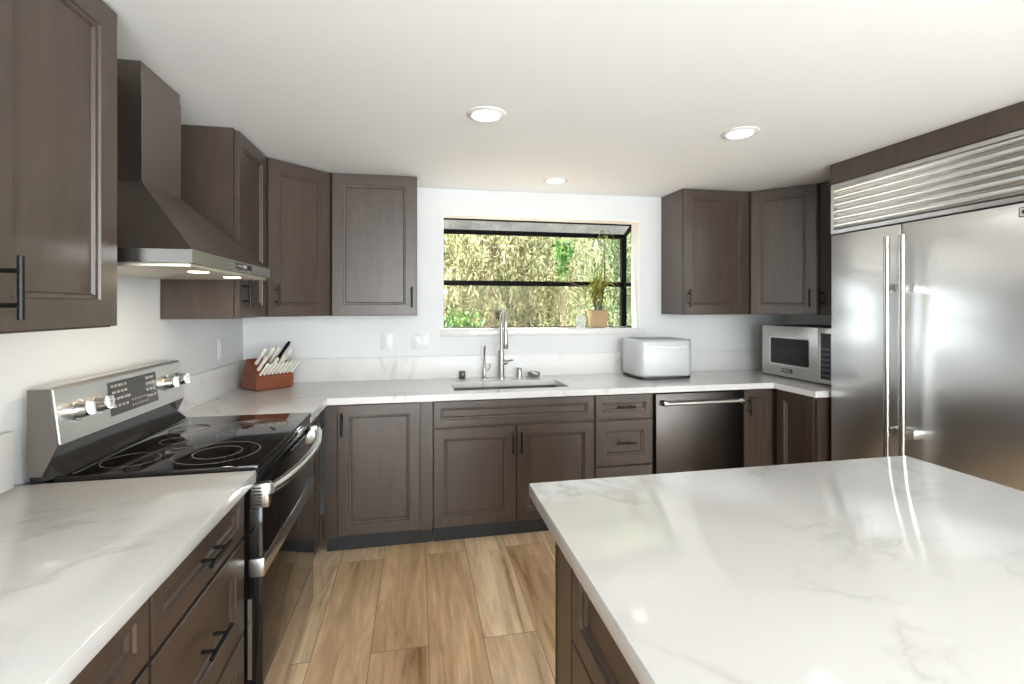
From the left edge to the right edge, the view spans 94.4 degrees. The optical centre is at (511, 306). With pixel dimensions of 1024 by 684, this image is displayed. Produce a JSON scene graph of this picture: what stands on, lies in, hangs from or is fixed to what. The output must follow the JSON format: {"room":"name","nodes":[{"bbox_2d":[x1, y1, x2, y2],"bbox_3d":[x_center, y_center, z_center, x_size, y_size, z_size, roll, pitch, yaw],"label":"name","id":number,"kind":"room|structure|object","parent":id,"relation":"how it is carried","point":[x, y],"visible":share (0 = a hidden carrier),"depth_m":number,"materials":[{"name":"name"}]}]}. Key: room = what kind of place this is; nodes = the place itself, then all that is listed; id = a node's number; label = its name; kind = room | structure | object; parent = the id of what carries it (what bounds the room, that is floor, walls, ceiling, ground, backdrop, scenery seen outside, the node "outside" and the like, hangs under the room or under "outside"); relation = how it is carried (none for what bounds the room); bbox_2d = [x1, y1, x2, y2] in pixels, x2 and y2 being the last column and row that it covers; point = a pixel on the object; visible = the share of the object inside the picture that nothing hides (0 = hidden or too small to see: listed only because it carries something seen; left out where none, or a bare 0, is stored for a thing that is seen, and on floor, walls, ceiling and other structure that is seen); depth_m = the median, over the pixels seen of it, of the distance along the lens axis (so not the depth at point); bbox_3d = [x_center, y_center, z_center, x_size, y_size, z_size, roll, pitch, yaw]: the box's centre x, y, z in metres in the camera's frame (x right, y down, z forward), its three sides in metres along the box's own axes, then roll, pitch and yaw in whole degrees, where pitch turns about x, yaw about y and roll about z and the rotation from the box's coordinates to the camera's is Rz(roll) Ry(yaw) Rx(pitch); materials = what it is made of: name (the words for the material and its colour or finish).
{"room":"kitchen","nodes":[
{"label":"kitchen","id":0,"kind":"room"},
{"bbox_2d":[0,276,242,484],"bbox_3d":[-1.225,0.273,-0.010,0.120,2.310,6.458,0,0,-11],"label":"wall","id":1,"kind":"structure","parent":0,"point":[28,360],"depth_m":1.81,"materials":[{"name":"white paint"}]},
{"bbox_2d":[0,431,13,493],"bbox_3d":[-1.229,0.432,0.375,0.020,0.162,1.975,0,0,-11],"label":"backsplash","id":2,"kind":"structure","parent":1,"relation":"attached to","point":[6,438],"depth_m":1.32,"materials":[{"name":"white stone"}]},
{"bbox_2d":[0,0,116,333],"bbox_3d":[-1.145,-0.383,0.835,0.362,0.878,0.943,0,0,-11],"label":"upper cabinet","id":3,"kind":"object","parent":1,"relation":"attached to","point":[58,58],"visible":1,"depth_m":1.11,"materials":[{"name":"brown wood"}]},
{"bbox_2d":[117,59,269,279],"bbox_3d":[-1.261,-0.471,1.737,0.485,0.706,0.758,0,0,-11],"label":"range hood","id":4,"kind":"object","parent":1,"relation":"attached to","point":[160,236],"visible":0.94,"depth_m":1.58,"materials":[{"name":"silver metal"}]},
{"bbox_2d":[188,271,208,272],"bbox_3d":[-1.072,-0.119,1.622,0.060,0.002,0.060,0,0,-11],"label":"lamp","id":5,"kind":"object","parent":4,"relation":"on","point":[188,271],"depth_m":1.61,"materials":[{"name":"white"}]},
{"bbox_2d":[178,360,245,412],"bbox_3d":[-1.682,0.432,2.658,0.020,0.162,1.045,0,0,-11],"label":"backsplash","id":6,"kind":"structure","parent":1,"relation":"attached to","point":[203,387],"depth_m":2.63,"materials":[{"name":"white stone"}]},
{"bbox_2d":[160,125,265,318],"bbox_3d":[-1.455,-0.391,2.390,0.360,0.894,0.430,0,0,-11],"label":"upper cabinet","id":7,"kind":"object","parent":1,"relation":"attached to","point":[223,174],"visible":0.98,"depth_m":2.19,"materials":[{"name":"brown wood"}]},
{"bbox_2d":[217,339,222,358],"bbox_3d":[-1.716,0.246,2.794,0.008,0.116,0.078,0,0,-11],"label":"wall outlet","id":8,"kind":"object","parent":1,"relation":"attached to","point":[219,341],"visible":1,"depth_m":2.77,"materials":[{"name":"white plastic"}]},
{"bbox_2d":[282,514,554,683],"bbox_3d":[0.890,1.478,0.415,4.433,0.100,6.708,0,0,-11],"label":"floor","id":9,"kind":"structure","parent":0,"point":[477,610],"depth_m":2.20,"materials":[{"name":"brown wood"}]},
{"bbox_2d":[70,598,148,683],"bbox_3d":[-0.960,0.990,0.645,0.649,0.874,0.528,0,0,-11],"label":"base cabinet","id":10,"kind":"object","parent":9,"relation":"on","point":[123,659],"visible":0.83,"depth_m":0.89,"materials":[{"name":"brown wood"}]},
{"bbox_2d":[27,360,322,683],"bbox_3d":[-1.141,0.832,1.820,0.731,1.189,0.769,0,0,-11],"label":"range","id":11,"kind":"object","parent":9,"relation":"on","point":[125,423],"visible":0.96,"depth_m":1.64,"materials":[{"name":"black metal"}]},
{"bbox_2d":[55,412,310,482],"bbox_3d":[-1.146,0.510,1.819,0.551,0.025,0.765,0,0,-11],"label":"cooktop","id":12,"kind":"object","parent":11,"relation":"in","point":[179,444],"depth_m":1.67,"materials":[{"name":"black glass"}]},
{"bbox_2d":[144,496,243,683],"bbox_3d":[-1.063,0.990,1.168,0.649,0.874,0.528,0,0,-11],"label":"base cabinet","id":13,"kind":"object","parent":9,"relation":"on","point":[196,615],"visible":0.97,"depth_m":1.21,"materials":[{"name":"brown wood"}]},
{"bbox_2d":[310,414,322,555],"bbox_3d":[-1.309,0.990,2.403,0.649,0.874,0.398,0,0,-11],"label":"base cabinet","id":14,"kind":"object","parent":9,"relation":"on","point":[316,421],"visible":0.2,"depth_m":2.56,"materials":[{"name":"brown wood"}]},
{"bbox_2d":[324,401,432,551],"bbox_3d":[-0.821,0.990,3.026,0.606,0.874,0.654,0,0,-11],"label":"base cabinet","id":15,"kind":"object","parent":9,"relation":"on","point":[378,457],"visible":0.91,"depth_m":2.76,"materials":[{"name":"brown wood"}]},
{"bbox_2d":[432,395,593,540],"bbox_3d":[-0.027,0.990,3.184,1.006,0.874,0.654,0,0,-11],"label":"base cabinet","id":16,"kind":"object","parent":9,"relation":"on","point":[487,453],"visible":0.8,"depth_m":2.89,"materials":[{"name":"brown wood"}]},
{"bbox_2d":[181,369,830,422],"bbox_3d":[0.364,0.533,3.063,4.191,0.038,1.048,0,0,-11],"label":"countertop","id":17,"kind":"structure","parent":16,"relation":"on","point":[313,397],"depth_m":2.99,"materials":[{"name":"white stone"}]},
{"bbox_2d":[240,356,292,391],"bbox_3d":[-1.557,0.417,3.017,0.208,0.192,0.236,0,0,35],"label":"knife block","id":18,"kind":"object","parent":17,"relation":"on","point":[251,380],"visible":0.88,"depth_m":2.93,"materials":[{"name":"brown wood"}]},
{"bbox_2d":[254,348,266,365],"bbox_3d":[-1.535,0.304,2.896,0.107,0.112,0.025,0,0,26],"label":"knife","id":19,"kind":"object","parent":18,"relation":"in","point":[264,350],"visible":1,"depth_m":2.89,"materials":[{"name":"beige plastic"}]},
{"bbox_2d":[257,356,267,371],"bbox_3d":[-1.515,0.345,2.879,0.096,0.100,0.025,0,0,26],"label":"knife","id":20,"kind":"object","parent":18,"relation":"in","point":[265,358],"visible":1,"depth_m":2.87,"materials":[{"name":"beige plastic"}]},
{"bbox_2d":[259,363,269,376],"bbox_3d":[-1.499,0.379,2.867,0.085,0.088,0.019,0,0,21],"label":"knife","id":21,"kind":"object","parent":18,"relation":"in","point":[267,364],"visible":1,"depth_m":2.86,"materials":[{"name":"beige plastic"}]},
{"bbox_2d":[263,362,273,375],"bbox_3d":[-1.485,0.379,2.887,0.085,0.088,0.019,0,0,21],"label":"knife","id":22,"kind":"object","parent":18,"relation":"in","point":[272,363],"visible":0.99,"depth_m":2.88,"materials":[{"name":"beige plastic"}]},
{"bbox_2d":[266,346,274,361],"bbox_3d":[-1.507,0.299,2.938,0.111,0.116,0.025,0,0,26],"label":"knife","id":23,"kind":"object","parent":18,"relation":"in","point":[272,349],"visible":0.51,"depth_m":2.92,"materials":[{"name":"beige plastic"}]},
{"bbox_2d":[267,362,276,375],"bbox_3d":[-1.470,0.379,2.907,0.085,0.088,0.019,0,0,21],"label":"knife","id":24,"kind":"object","parent":18,"relation":"in","point":[275,363],"visible":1,"depth_m":2.90,"materials":[{"name":"beige plastic"}]},
{"bbox_2d":[268,346,280,362],"bbox_3d":[-1.487,0.301,2.969,0.107,0.112,0.025,0,0,26],"label":"knife","id":25,"kind":"object","parent":18,"relation":"in","point":[277,350],"visible":0.94,"depth_m":2.96,"materials":[{"name":"beige plastic"}]},
{"bbox_2d":[271,362,281,374],"bbox_3d":[-1.456,0.379,2.927,0.085,0.088,0.019,0,0,21],"label":"knife","id":26,"kind":"object","parent":18,"relation":"in","point":[279,363],"visible":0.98,"depth_m":2.92,"materials":[{"name":"beige plastic"}]},
{"bbox_2d":[275,361,284,374],"bbox_3d":[-1.442,0.379,2.947,0.085,0.088,0.019,0,0,21],"label":"knife","id":27,"kind":"object","parent":18,"relation":"in","point":[283,362],"visible":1,"depth_m":2.94,"materials":[{"name":"beige plastic"}]},
{"bbox_2d":[278,355,285,367],"bbox_3d":[-1.451,0.349,2.971,0.092,0.096,0.025,0,0,25],"label":"knife","id":28,"kind":"object","parent":18,"relation":"in","point":[283,358],"visible":0.42,"depth_m":2.95,"materials":[{"name":"beige plastic"}]},
{"bbox_2d":[278,361,288,373],"bbox_3d":[-1.428,0.379,2.967,0.085,0.088,0.019,0,0,21],"label":"knife","id":29,"kind":"object","parent":18,"relation":"in","point":[287,362],"visible":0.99,"depth_m":2.96,"materials":[{"name":"beige plastic"}]},
{"bbox_2d":[277,341,290,358],"bbox_3d":[-1.452,0.283,3.001,0.134,0.141,0.023,0,0,24],"label":"sharpening steel","id":30,"kind":"object","parent":18,"relation":"in","point":[287,344],"visible":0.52,"depth_m":2.99,"materials":[{"name":"black metal"}]},
{"bbox_2d":[282,360,292,373],"bbox_3d":[-1.414,0.379,2.987,0.085,0.088,0.019,0,0,21],"label":"knife","id":31,"kind":"object","parent":18,"relation":"in","point":[291,361],"visible":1,"depth_m":2.98,"materials":[{"name":"beige plastic"}]},
{"bbox_2d":[284,348,292,360],"bbox_3d":[-1.439,0.313,3.025,0.103,0.108,0.025,0,0,26],"label":"knife","id":32,"kind":"object","parent":18,"relation":"in","point":[289,351],"visible":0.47,"depth_m":3.01,"materials":[{"name":"beige plastic"}]},
{"bbox_2d":[286,360,296,372],"bbox_3d":[-1.400,0.379,3.007,0.085,0.088,0.019,0,0,21],"label":"knife","id":33,"kind":"object","parent":18,"relation":"in","point":[295,361],"visible":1,"depth_m":3.00,"materials":[{"name":"beige plastic"}]},
{"bbox_2d":[290,360,299,372],"bbox_3d":[-1.386,0.379,3.027,0.085,0.088,0.019,0,0,21],"label":"knife","id":34,"kind":"object","parent":18,"relation":"in","point":[298,361],"visible":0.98,"depth_m":3.02,"materials":[{"name":"beige plastic"}]},
{"bbox_2d":[459,371,464,378],"bbox_3d":[-0.356,0.486,3.403,0.042,0.054,0.026,0,0,-11],"label":"switch","id":35,"kind":"object","parent":17,"relation":"on","point":[461,373],"visible":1,"depth_m":3.39,"materials":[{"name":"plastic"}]},
{"bbox_2d":[481,345,490,378],"bbox_3d":[-0.193,0.393,3.403,0.062,0.241,0.072,0,0,34],"label":"tap","id":36,"kind":"object","parent":17,"relation":"on","point":[484,361],"visible":1,"depth_m":3.40,"materials":[{"name":"grey metal"}]},
{"bbox_2d":[497,309,513,378],"bbox_3d":[-0.037,0.265,3.352,0.106,0.496,0.217,0,0,-11],"label":"kitchen faucet","id":37,"kind":"object","parent":17,"relation":"on","point":[503,334],"visible":1,"depth_m":3.40,"materials":[{"name":"grey metal"}]},
{"bbox_2d":[453,385,558,390],"bbox_3d":[-0.023,0.650,3.143,0.770,0.195,0.355,0,0,-11],"label":"sink","id":38,"kind":"object","parent":17,"relation":"in","point":[528,386],"visible":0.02,"depth_m":3.30,"materials":[{"name":"silver metal"}]},
{"bbox_2d":[517,368,521,377],"bbox_3d":[0.054,0.478,3.462,0.040,0.070,0.040,0,0,-11],"label":"soap dispenser","id":39,"kind":"object","parent":17,"relation":"on","point":[519,370],"visible":1,"depth_m":3.45,"materials":[{"name":"grey metal"}]},
{"bbox_2d":[528,371,540,377],"bbox_3d":[0.162,0.495,3.483,0.096,0.036,0.096,0,0,-11],"label":"bowl","id":40,"kind":"object","parent":17,"relation":"on","point":[533,374],"visible":1,"depth_m":3.45,"materials":[{"name":"grey metal"}]},
{"bbox_2d":[623,337,690,379],"bbox_3d":[1.070,0.371,3.510,0.427,0.284,0.331,0,0,-11],"label":"countertop appliance","id":41,"kind":"object","parent":17,"relation":"on","point":[645,358],"visible":1,"depth_m":3.36,"materials":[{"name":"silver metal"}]},
{"bbox_2d":[762,324,830,384],"bbox_3d":[2.189,0.324,3.383,0.417,0.378,0.633,0,0,-11],"label":"microwave","id":42,"kind":"object","parent":17,"relation":"on","point":[798,351],"visible":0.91,"depth_m":3.31,"materials":[{"name":"grey metal"}]},
{"bbox_2d":[555,541,639,683],"bbox_3d":[0.912,0.990,0.373,1.240,0.874,2.237,0,0,-11],"label":"kitchen island","id":43,"kind":"object","parent":9,"relation":"on","point":[586,652],"visible":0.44,"depth_m":1.15,"materials":[{"name":"brown wood"}]},
{"bbox_2d":[529,456,1023,683],"bbox_3d":[0.935,0.533,0.363,1.339,0.038,2.347,0,0,-11],"label":"island countertop","id":44,"kind":"structure","parent":43,"relation":"on","point":[893,569],"depth_m":0.92,"materials":[{"name":"white stone"}]},
{"bbox_2d":[593,393,651,478],"bbox_3d":[0.665,0.990,3.321,0.396,0.874,0.654,0,0,-11],"label":"base cabinet","id":45,"kind":"object","parent":9,"relation":"on","point":[622,422],"visible":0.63,"depth_m":3.04,"materials":[{"name":"brown wood"}]},
{"bbox_2d":[652,390,744,473],"bbox_3d":[1.191,0.990,3.405,0.657,0.873,0.664,0,0,-11],"label":"dishwasher","id":46,"kind":"object","parent":9,"relation":"on","point":[692,430],"visible":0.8,"depth_m":3.13,"materials":[{"name":"silver metal"}]},
{"bbox_2d":[741,388,776,467],"bbox_3d":[1.938,0.990,3.574,0.868,0.874,0.654,0,0,-11],"label":"base cabinet","id":47,"kind":"object","parent":9,"relation":"on","point":[759,409],"visible":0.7,"depth_m":3.24,"materials":[{"name":"brown wood"}]},
{"bbox_2d":[777,389,830,464],"bbox_3d":[2.148,0.990,3.136,0.652,0.874,0.360,0,0,-11],"label":"base cabinet","id":48,"kind":"object","parent":9,"relation":"on","point":[803,422],"visible":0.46,"depth_m":3.02,"materials":[{"name":"brown wood"}]},
{"bbox_2d":[830,101,1023,490],"bbox_3d":[2.304,0.283,2.324,0.670,2.285,1.220,0,0,-11],"label":"refrigerator","id":49,"kind":"object","parent":9,"relation":"on","point":[927,254],"depth_m":2.29,"materials":[{"name":"silver metal"}]},
{"bbox_3d":[-0.819,0.990,-0.065,0.649,0.874,0.910,0,0,-11],"label":"base cabinet","id":50,"kind":"object","parent":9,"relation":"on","visible":0},
{"bbox_2d":[0,471,255,683],"bbox_3d":[-0.926,0.533,0.449,0.643,0.038,2.001,0,0,-11],"label":"countertop","id":51,"kind":"structure","parent":50,"relation":"on","point":[78,560],"depth_m":0.99,"materials":[{"name":"white stone"}]},
{"bbox_2d":[243,188,787,514],"bbox_3d":[0.249,0.263,3.641,4.433,2.330,0.130,0,0,-11],"label":"wall","id":52,"kind":"structure","parent":0,"point":[309,336],"depth_m":3.48,"materials":[{"name":"white paint"}]},
{"bbox_2d":[264,157,331,316],"bbox_3d":[-1.436,-0.396,2.928,0.608,0.904,0.611,0,0,-11],"label":"upper cabinet","id":53,"kind":"object","parent":52,"relation":"attached to","point":[298,198],"visible":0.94,"depth_m":2.79,"materials":[{"name":"brown wood"}]},
{"bbox_2d":[332,173,416,315],"bbox_3d":[-0.900,-0.398,3.159,0.526,0.908,0.365,0,0,-11],"label":"upper cabinet","id":54,"kind":"object","parent":52,"relation":"attached to","point":[374,217],"visible":1,"depth_m":3.03,"materials":[{"name":"brown wood"}]},
{"bbox_2d":[381,334,391,349],"bbox_3d":[-0.884,0.246,3.345,0.078,0.116,0.008,0,0,-11],"label":"wall outlet","id":55,"kind":"object","parent":52,"relation":"attached to","point":[386,339],"visible":1,"depth_m":3.34,"materials":[{"name":"white plastic"}]},
{"bbox_2d":[384,337,388,346],"bbox_3d":[-0.883,0.246,3.343,0.032,0.068,0.003,0,0,-11],"label":"socket","id":56,"kind":"object","parent":55,"relation":"attached to","point":[386,339],"depth_m":3.34,"materials":[{"name":"grey plastic"}]},
{"bbox_2d":[412,333,428,349],"bbox_3d":[-0.653,0.246,3.391,0.124,0.116,0.008,0,0,-11],"label":"wall outlet","id":57,"kind":"object","parent":52,"relation":"attached to","point":[420,341],"visible":1,"depth_m":3.39,"materials":[{"name":"white plastic"}]},
{"bbox_2d":[415,337,419,345],"bbox_3d":[-0.675,0.246,3.384,0.032,0.068,0.003,0,0,-11],"label":"socket","id":58,"kind":"object","parent":57,"relation":"attached to","point":[417,339],"depth_m":3.38,"materials":[{"name":"grey plastic"}]},
{"bbox_2d":[287,349,761,382],"bbox_3d":[0.264,0.432,3.567,4.149,0.162,0.020,0,0,-11],"label":"backsplash","id":59,"kind":"structure","parent":52,"relation":"attached to","point":[408,367],"depth_m":3.46,"materials":[{"name":"white stone"}]},
{"bbox_2d":[444,218,630,327],"bbox_3d":[0.207,-0.253,3.794,1.567,0.862,0.189,0,0,-11],"label":"window","id":60,"kind":"structure","parent":52,"relation":"in","point":[451,225],"depth_m":3.83,"materials":[{"name":"black metal"}]},
{"bbox_2d":[443,214,638,329],"bbox_3d":[0.237,-0.255,3.637,1.527,0.837,0.130,0,0,-11],"label":"trim","id":61,"kind":"structure","parent":52,"relation":"attached to","point":[634,224],"depth_m":3.72,"materials":[{"name":"white paint"}]},
{"bbox_2d":[440,327,645,336],"bbox_3d":[0.239,0.189,3.707,1.595,0.050,0.286,0,0,-11],"label":"window sill","id":62,"kind":"structure","parent":52,"relation":"attached to","point":[514,331],"depth_m":3.59,"materials":[{"name":"white stone"}]},
{"bbox_2d":[560,230,620,326],"bbox_3d":[0.612,-0.233,3.832,0.637,0.793,0.165,0,0,-11],"label":"potted plant","id":63,"kind":"object","parent":62,"relation":"on","point":[596,318],"visible":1,"depth_m":3.84,"materials":[{"name":"green plant"}]},
{"bbox_2d":[661,189,748,314],"bbox_3d":[1.483,-0.408,3.632,0.539,0.927,0.365,0,0,-11],"label":"upper cabinet","id":64,"kind":"object","parent":52,"relation":"attached to","point":[705,233],"visible":1,"depth_m":3.51,"materials":[{"name":"brown wood"}]},
{"bbox_2d":[748,183,820,314],"bbox_3d":[2.076,-0.410,3.619,0.614,0.932,0.625,0,0,-11],"label":"upper cabinet","id":65,"kind":"object","parent":52,"relation":"attached to","point":[784,223],"visible":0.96,"depth_m":3.43,"materials":[{"name":"brown wood"}]},
{"bbox_2d":[103,0,1023,196],"bbox_3d":[0.890,-0.929,0.415,4.433,0.328,6.708,0,0,-11],"label":"ceiling","id":66,"kind":"structure","parent":0,"point":[638,98],"depth_m":1.74,"materials":[{"name":"white paint"}]},
{"bbox_2d":[466,106,505,122],"bbox_3d":[-0.113,-0.835,2.066,0.176,0.012,0.176,0,0,-11],"label":"recessed light","id":67,"kind":"object","parent":66,"relation":"in","point":[483,114],"visible":1,"depth_m":2.05,"materials":[{"name":"white"}]},
{"bbox_2d":[543,177,568,183],"bbox_3d":[0.295,-0.852,3.204,0.176,0.012,0.176,0,0,-11],"label":"recessed light","id":68,"kind":"object","parent":66,"relation":"in","point":[551,180],"visible":1,"depth_m":3.19,"materials":[{"name":"white"}]},
{"bbox_2d":[721,126,759,139],"bbox_3d":[1.111,-0.845,2.311,0.176,0.012,0.176,0,0,-11],"label":"recessed light","id":69,"kind":"object","parent":66,"relation":"in","point":[743,132],"visible":1,"depth_m":2.29,"materials":[{"name":"white plastic"}]},
{"bbox_2d":[788,315,830,324],"bbox_3d":[3.006,0.263,0.831,0.120,2.330,6.458,0,0,-11],"label":"wall","id":70,"kind":"structure","parent":0,"point":[792,319],"depth_m":3.76,"materials":[{"name":"white paint"}]},
{"bbox_2d":[819,171,879,314],"bbox_3d":[2.305,-0.407,3.160,0.343,0.925,0.358,0,0,-11],"label":"upper cabinet","id":71,"kind":"object","parent":70,"relation":"attached to","point":[825,187],"visible":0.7,"depth_m":3.25,"materials":[{"name":"brown wood"}]},
{"label":"outside","id":72,"kind":"structure","parent":0,"visible":0},
{"bbox_3d":[-0.831,1.498,9.316,18.000,0.100,11.402,0,0,-11],"label":"trim","id":73,"kind":"structure","parent":72,"visible":0},
{"bbox_2d":[444,307,484,326],"bbox_3d":[-0.573,0.722,4.969,0.635,1.457,0.579,0,0,-11],"label":"bush","id":74,"kind":"object","parent":73,"relation":"on","point":[449,321],"visible":0.2,"depth_m":4.96,"materials":[{"name":"green plant"}]},
{"bbox_2d":[444,234,630,326],"bbox_3d":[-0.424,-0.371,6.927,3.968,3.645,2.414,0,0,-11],"label":"foliage","id":75,"kind":"object","parent":73,"relation":"on","point":[482,250],"visible":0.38,"depth_m":6.67,"materials":[{"name":"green plant"}]},
{"bbox_2d":[551,237,574,325],"bbox_3d":[0.597,0.315,5.496,0.290,2.267,0.318,0,0,-11],"label":"shrub","id":76,"kind":"object","parent":73,"relation":"on","point":[562,260],"visible":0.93,"depth_m":5.50,"materials":[{"name":"green plant"}]},
{"bbox_2d":[551,232,630,325],"bbox_3d":[2.757,-0.569,9.789,4.913,4.061,2.268,0,0,-11],"label":"willow tree","id":77,"kind":"object","parent":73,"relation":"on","point":[611,260],"visible":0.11,"depth_m":9.41,"materials":[{"name":"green plant"}]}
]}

